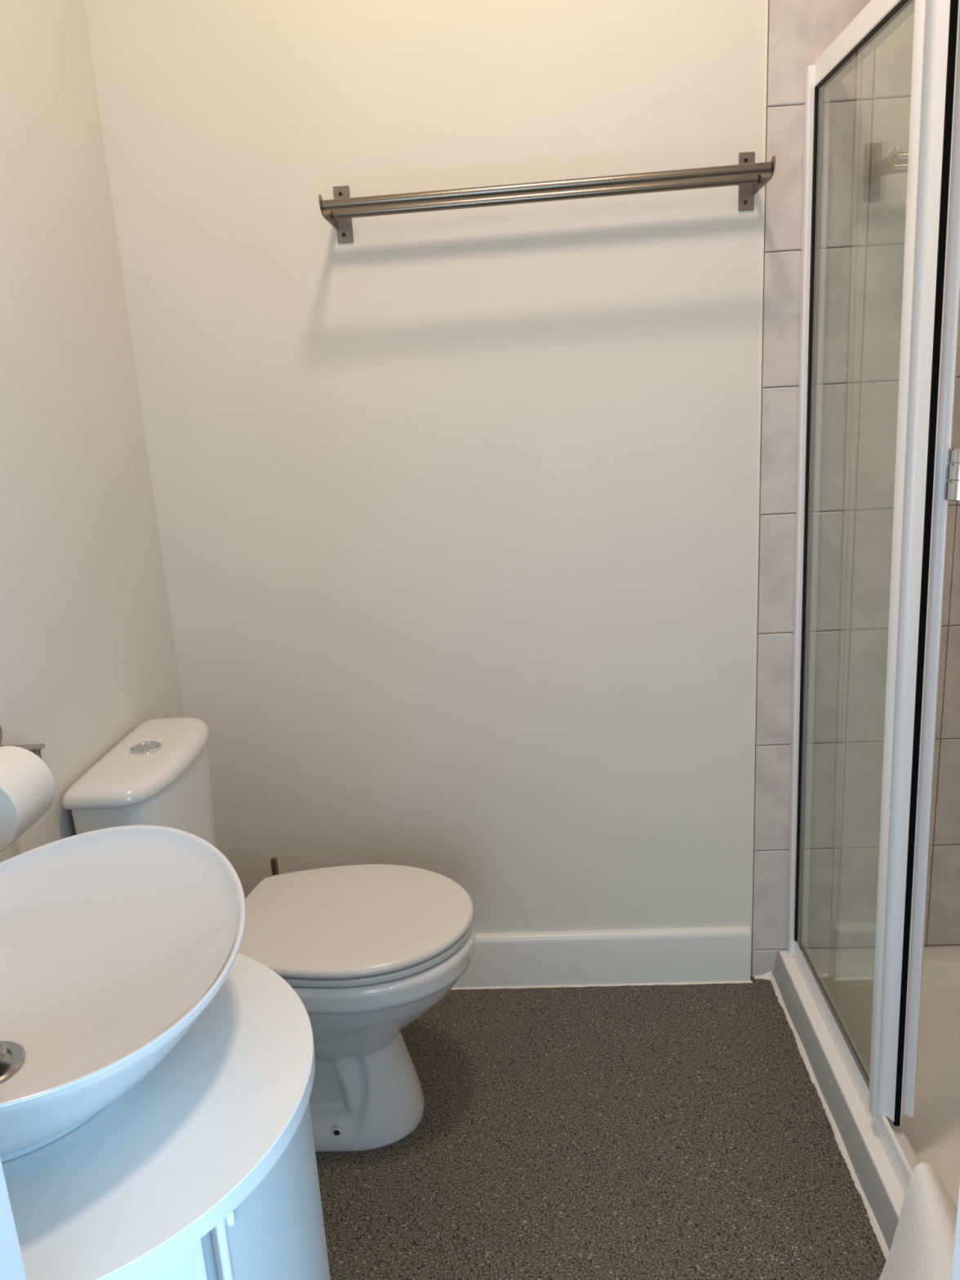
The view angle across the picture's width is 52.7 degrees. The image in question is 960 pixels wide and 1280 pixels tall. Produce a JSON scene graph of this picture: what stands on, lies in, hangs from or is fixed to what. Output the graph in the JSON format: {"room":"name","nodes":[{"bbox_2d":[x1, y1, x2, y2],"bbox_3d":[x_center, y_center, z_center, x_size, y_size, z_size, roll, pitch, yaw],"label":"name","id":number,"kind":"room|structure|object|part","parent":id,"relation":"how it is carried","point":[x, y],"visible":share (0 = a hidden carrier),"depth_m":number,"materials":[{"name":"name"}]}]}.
{"room":"bathroom","nodes":[
{"label":"bathroom","id":0,"kind":"room"},
{"bbox_2d":[0,0,185,862],"bbox_3d":[-0.789,-0.379,1.157,0.120,2.950,1.620,-2,15,3],"label":"wall","id":1,"kind":"structure","parent":0,"point":[88,655],"depth_m":1.64,"materials":[{"name":"beige paint"}]},
{"bbox_2d":[0,724,44,759],"bbox_3d":[-0.659,0.159,1.297,0.076,0.064,0.197,-2,15,3],"label":"toilet roll holder","id":2,"kind":"object","parent":1,"relation":"attached to","point":[36,748],"visible":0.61,"depth_m":1.37,"materials":[{"name":"silver metal"}]},
{"bbox_3d":[-0.651,0.153,1.371,0.068,0.006,0.018,-2,15,3],"label":"arm","id":3,"kind":"part","parent":2,"relation":"part of","materials":[{"name":"silver metal"}]},
{"bbox_2d":[0,746,55,852],"bbox_3d":[-0.631,0.208,1.264,0.112,0.112,0.100,-2,15,3],"label":"toilet roll","id":4,"kind":"object","parent":2,"relation":"on","point":[27,784],"visible":1,"depth_m":1.25,"materials":[{"name":"white paper"}]},
{"bbox_2d":[84,0,959,976],"bbox_3d":[0.336,-0.650,1.936,2.300,2.950,0.121,-2,15,3],"label":"wall","id":5,"kind":"structure","parent":0,"point":[455,509],"depth_m":1.95,"materials":[{"name":"beige paint"}]},
{"bbox_2d":[318,151,775,243],"bbox_3d":[0.114,-0.815,1.758,0.791,0.110,0.160,-2,15,3],"label":"towel rail","id":6,"kind":"object","parent":5,"relation":"attached to","point":[750,177],"visible":1,"depth_m":1.76,"materials":[{"name":"silver metal"}]},
{"bbox_3d":[-0.278,-0.786,1.782,0.003,0.040,0.159,-2,15,3],"label":"arm","id":7,"kind":"part","parent":6,"relation":"part of","materials":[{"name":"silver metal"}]},
{"bbox_3d":[-0.261,-0.814,1.855,0.030,0.100,0.003,-2,15,3],"label":"wall plate","id":8,"kind":"part","parent":6,"relation":"part of","materials":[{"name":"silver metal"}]},
{"bbox_3d":[0.497,-0.856,1.810,0.029,0.100,0.003,-2,15,3],"label":"wall plate","id":9,"kind":"part","parent":6,"relation":"part of","materials":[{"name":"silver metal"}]},
{"bbox_3d":[0.507,-0.832,1.735,0.003,0.040,0.159,-2,15,3],"label":"arm","id":10,"kind":"part","parent":6,"relation":"part of","materials":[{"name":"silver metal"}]},
{"bbox_2d":[452,926,751,987],"bbox_3d":[0.001,0.745,2.252,1.236,0.132,0.018,-2,15,3],"label":"baseboard","id":11,"kind":"structure","parent":5,"relation":"attached to","point":[698,954],"depth_m":2.23,"materials":[{"name":"white wood"}]},
{"bbox_2d":[450,980,752,990],"bbox_3d":[0.016,0.809,2.257,1.220,0.004,0.006,-2,15,3],"label":"trim","id":12,"kind":"structure","parent":5,"relation":"attached to","point":[744,981],"depth_m":2.24,"materials":[{"name":"beige"}]},
{"bbox_2d":[749,0,768,977],"bbox_3d":[0.542,-0.644,1.867,0.008,2.950,0.006,-2,15,3],"label":"trim","id":13,"kind":"structure","parent":5,"relation":"attached to","point":[766,2],"depth_m":1.93,"materials":[{"name":"beige"}]},
{"bbox_2d":[753,971,772,979],"bbox_3d":[0.653,0.772,2.235,0.040,0.016,0.017,-2,15,3],"label":"trim","id":14,"kind":"structure","parent":5,"relation":"attached to","point":[767,975],"depth_m":2.23,"materials":[{"name":"beige"}]},
{"bbox_2d":[315,976,886,1279],"bbox_3d":[0.350,1.237,0.730,2.360,0.080,3.420,-2,15,3],"label":"floor","id":15,"kind":"structure","parent":0,"point":[658,1131],"depth_m":1.75,"materials":[{"name":"carpet"}]},
{"bbox_2d":[1,953,330,1279],"bbox_3d":[-0.411,0.779,1.002,0.548,0.750,0.487,-2,15,3],"label":"vanity unit","id":16,"kind":"object","parent":15,"relation":"on","point":[205,1168],"visible":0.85,"depth_m":0.83,"materials":[{"name":"white paint"}]},
{"bbox_2d":[0,825,245,1162],"bbox_3d":[-0.437,0.342,0.921,0.417,0.137,0.472,-2,15,3],"label":"basin","id":17,"kind":"object","parent":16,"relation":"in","point":[115,941],"visible":1,"depth_m":1.00,"materials":[{"name":"white ceramic"}]},
{"bbox_3d":[-0.295,0.802,0.806,0.207,0.661,0.040,-10,16,-22],"label":"door","id":18,"kind":"part","parent":16,"relation":"part of","materials":[{"name":"white paint"}]},
{"bbox_3d":[-0.228,0.730,1.064,0.125,0.661,0.403,-10,16,-24],"label":"door","id":19,"kind":"part","parent":16,"relation":"part of","materials":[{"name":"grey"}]},
{"bbox_2d":[62,717,475,1151],"bbox_3d":[-0.328,0.550,1.796,0.642,0.778,0.378,-2,15,3],"label":"toilet","id":20,"kind":"object","parent":15,"relation":"on","point":[366,950],"visible":0.63,"depth_m":1.72,"materials":[{"name":"white ceramic"}]},
{"bbox_3d":[-0.586,0.205,1.714,0.161,0.032,0.373,-2,15,3],"label":"cistern lid","id":21,"kind":"part","parent":20,"relation":"part of","materials":[{"name":"white ceramic"}]},
{"bbox_3d":[-0.234,0.505,1.781,0.446,0.019,0.373,-2,15,3],"label":"lid","id":22,"kind":"part","parent":20,"relation":"part of","materials":[{"name":"white plastic"}]},
{"bbox_3d":[-0.230,0.526,1.786,0.436,0.012,0.362,-2,15,3],"label":"seat","id":23,"kind":"part","parent":20,"relation":"part of","materials":[{"name":"white plastic"}]},
{"bbox_2d":[270,857,279,875],"bbox_3d":[-0.437,0.662,2.155,0.096,0.390,0.096,-2,15,3],"label":"toilet brush","id":24,"kind":"object","parent":15,"relation":"on","point":[274,867],"visible":0.1,"depth_m":2.10,"materials":[{"name":"silver metal"}]},
{"bbox_2d":[773,946,959,1251],"bbox_3d":[1.027,0.882,1.630,0.762,0.070,1.198,-2,15,3],"label":"shower tray","id":25,"kind":"object","parent":15,"relation":"on","point":[933,1133],"visible":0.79,"depth_m":1.89,"materials":[{"name":"grey"}]},
{"bbox_2d":[769,974,889,1260],"bbox_3d":[0.653,0.882,1.835,0.012,0.008,0.830,-2,15,3],"label":"trim","id":26,"kind":"structure","parent":25,"relation":"attached to","point":[877,1230],"depth_m":1.77,"materials":[{"name":"beige"}]},
{"bbox_3d":[0.654,0.899,1.652,0.013,0.067,1.197,-2,15,3],"label":"skirt panel","id":27,"kind":"part","parent":25,"relation":"part of","materials":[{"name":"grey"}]},
{"bbox_2d":[786,0,959,1192],"bbox_3d":[0.652,-0.014,1.408,0.102,1.814,1.196,-2,15,3],"label":"shower door frame","id":28,"kind":"structure","parent":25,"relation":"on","point":[927,470],"depth_m":1.49,"materials":[{"name":"white metal"}]},
{"bbox_3d":[0.704,0.840,1.634,0.038,0.044,1.139,-2,15,3],"label":"sill rail","id":29,"kind":"part","parent":28,"relation":"part of","materials":[{"name":"white metal"}]},
{"bbox_3d":[0.596,-0.868,1.183,0.042,0.044,1.140,-2,15,3],"label":"head rail","id":30,"kind":"part","parent":28,"relation":"part of","materials":[{"name":"white metal"}]},
{"bbox_3d":[0.669,-0.232,1.349,0.041,0.073,0.041,-2,15,3],"label":"handle","id":31,"kind":"part","parent":28,"relation":"part of","materials":[{"name":"silver metal"}]},
{"bbox_2d":[879,1161,957,1279],"bbox_3d":[0.645,0.916,1.264,0.220,0.234,0.360,-2,15,3],"label":"towel","id":32,"kind":"object","parent":25,"relation":"on","point":[922,1246],"visible":0.96,"depth_m":1.37,"materials":[{"name":"white fabric"}]},
{"bbox_3d":[0.267,-0.234,0.378,2.300,2.950,0.110,-2,15,3],"label":"wall","id":33,"kind":"structure","parent":0,"visible":0},
{"bbox_2d":[0,1157,959,1279],"bbox_3d":[-0.017,0.217,0.501,0.646,2.048,0.132,-2,15,3],"label":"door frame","id":34,"kind":"structure","parent":33,"relation":"in","point":[11,1263],"depth_m":0.61,"materials":[{"name":"white paint"}]}
]}

